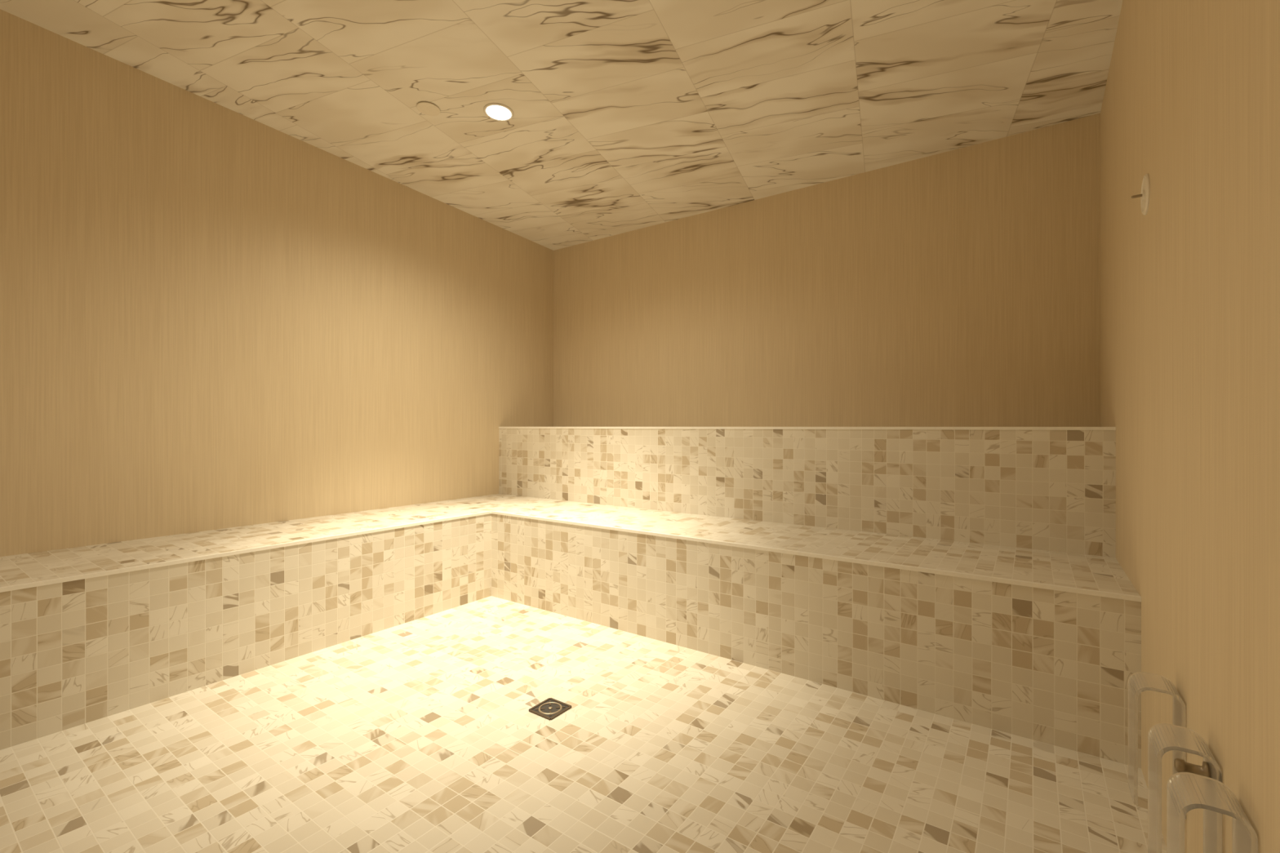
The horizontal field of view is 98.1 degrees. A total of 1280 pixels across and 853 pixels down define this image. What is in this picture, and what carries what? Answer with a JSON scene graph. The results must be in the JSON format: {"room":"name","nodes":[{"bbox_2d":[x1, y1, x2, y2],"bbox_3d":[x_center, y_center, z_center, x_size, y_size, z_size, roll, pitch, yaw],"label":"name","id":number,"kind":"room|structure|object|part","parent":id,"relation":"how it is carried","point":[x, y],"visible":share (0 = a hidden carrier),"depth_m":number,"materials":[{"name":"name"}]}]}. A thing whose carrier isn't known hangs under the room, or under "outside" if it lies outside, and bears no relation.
{"room":"spa","nodes":[
{"label":"spa","id":0,"kind":"room"},
{"bbox_2d":[0,8,553,556],"bbox_3d":[-1.966,-0.394,2.470,0.120,2.620,4.610,0,0,35],"label":"wall","id":1,"kind":"structure","parent":0,"point":[213,316],"depth_m":2.49,"materials":[{"name":"beige wood"}]},
{"bbox_2d":[416,101,439,115],"bbox_3d":[-0.939,-1.411,2.465,0.098,0.012,0.098,0,0,35],"label":"ceiling speaker","id":2,"kind":"object","parent":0,"point":[428,108],"depth_m":2.46},
{"bbox_2d":[0,0,1122,250],"bbox_3d":[-0.605,-1.493,1.510,3.210,0.310,4.370,0,0,35],"label":"ceiling","id":3,"kind":"structure","parent":0,"point":[630,115],"depth_m":2.25,"materials":[{"name":"stone"}]},
{"bbox_2d":[483,102,514,121],"bbox_3d":[-0.631,-1.403,2.480,0.132,0.012,0.132,0,0,35],"label":"recessed light","id":4,"kind":"object","parent":3,"relation":"in","point":[495,111],"visible":1,"depth_m":2.47,"materials":[{"name":"beige"}]},
{"bbox_2d":[0,595,1166,852],"bbox_3d":[-0.605,0.977,1.510,3.450,0.120,4.610,0,0,35],"label":"floor","id":5,"kind":"structure","parent":0,"point":[420,735],"depth_m":1.50,"materials":[{"name":"tile"}]},
{"bbox_2d":[0,493,559,750],"bbox_3d":[-1.830,0.688,2.050,0.585,0.457,3.841,0,0,35],"label":"bench","id":6,"kind":"object","parent":5,"relation":"on","point":[75,653],"visible":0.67,"depth_m":2.02,"materials":[{"name":"beige tile"}]},
{"bbox_2d":[0,511,491,592],"bbox_3d":[-1.755,0.463,1.657,0.014,0.012,3.285,0,0,35],"label":"trim","id":7,"kind":"structure","parent":6,"relation":"attached to","point":[47,582],"depth_m":1.97,"materials":[{"name":"beige stone"}]},
{"bbox_2d":[528,697,571,719],"bbox_3d":[-0.291,0.914,1.800,0.102,0.005,0.102,0,0,35],"label":"floor drain","id":8,"kind":"object","parent":5,"relation":"on","point":[549,708],"visible":1,"depth_m":1.80,"materials":[{"name":"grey metal"}]},
{"bbox_3d":[-0.291,0.915,1.800,0.094,0.002,0.094,0,0,35],"label":"plate","id":9,"kind":"part","parent":8,"relation":"part of","materials":[{"name":"brown metal"}]},
{"bbox_2d":[491,500,1141,768],"bbox_3d":[0.429,0.688,2.469,2.625,0.457,0.553,0,0,35],"label":"tiled bench","id":10,"kind":"object","parent":5,"relation":"on","point":[1055,668],"visible":1,"depth_m":1.94,"materials":[{"name":"tile"}]},
{"bbox_2d":[498,428,1115,558],"bbox_3d":[0.502,0.459,3.079,3.210,0.914,0.529,0,0,35],"label":"tiled ledge","id":11,"kind":"object","parent":10,"relation":"on","point":[1053,491],"visible":0.57,"depth_m":2.44,"materials":[{"name":"tile"}]},
{"bbox_2d":[498,426,1115,430],"bbox_3d":[0.352,0.007,2.866,3.210,0.012,0.014,0,0,35],"label":"trim","id":12,"kind":"structure","parent":11,"relation":"attached to","point":[676,428],"depth_m":2.42,"materials":[{"name":"beige stone"}]},
{"bbox_2d":[491,511,1141,601],"bbox_3d":[0.267,0.463,2.249,2.636,0.012,0.014,0,0,35],"label":"trim","id":13,"kind":"structure","parent":10,"relation":"attached to","point":[1077,590],"depth_m":1.88,"materials":[{"name":"beige stone"}]},
{"bbox_2d":[553,113,1100,426],"bbox_3d":[0.689,-0.394,3.345,3.210,2.620,0.120,0,0,35],"label":"wall","id":14,"kind":"structure","parent":0,"point":[959,287],"depth_m":2.93,"materials":[{"name":"beige wood"}]},
{"bbox_2d":[1100,0,1279,852],"bbox_3d":[0.755,-0.394,0.550,0.120,2.620,4.610,0,0,35],"label":"wall","id":15,"kind":"structure","parent":0,"point":[1190,285],"depth_m":0.95,"materials":[{"name":"beige wood"}]},
{"bbox_2d":[1131,173,1150,214],"bbox_3d":[1.279,-0.592,1.423,0.030,0.100,0.100,0,0,35],"label":"probe","id":16,"kind":"object","parent":15,"relation":"attached to","point":[1144,196],"visible":1,"depth_m":1.41,"materials":[{"name":"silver metal"}]},
{"bbox_3d":[1.277,-0.592,1.425,0.024,0.007,0.007,0,0,35],"label":"probe rod","id":17,"kind":"part","parent":16,"relation":"part of","materials":[{"name":"brown metal"}]},
{"bbox_3d":[1.288,-0.592,1.417,0.009,0.100,0.100,0,0,35],"label":"plate","id":18,"kind":"part","parent":16,"relation":"part of","materials":[{"name":"beige wood"}]},
{"bbox_2d":[1128,671,1186,819],"bbox_3d":[1.030,0.627,1.109,0.074,0.238,0.084,0,0,35],"label":"guard","id":19,"kind":"object","parent":15,"relation":"attached to","point":[1139,682],"visible":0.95,"depth_m":1.10,"materials":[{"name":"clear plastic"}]},
{"bbox_2d":[1147,723,1222,852],"bbox_3d":[0.889,0.627,0.909,0.074,0.238,0.084,0,0,35],"label":"guard","id":20,"kind":"object","parent":15,"relation":"attached to","point":[1162,738],"visible":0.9,"depth_m":0.90,"materials":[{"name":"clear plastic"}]},
{"bbox_2d":[1166,772,1257,852],"bbox_3d":[0.794,0.627,0.774,0.074,0.238,0.084,0,0,35],"label":"guard","id":21,"kind":"object","parent":15,"relation":"attached to","point":[1186,792],"visible":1,"depth_m":0.77,"materials":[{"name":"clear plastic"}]}
]}

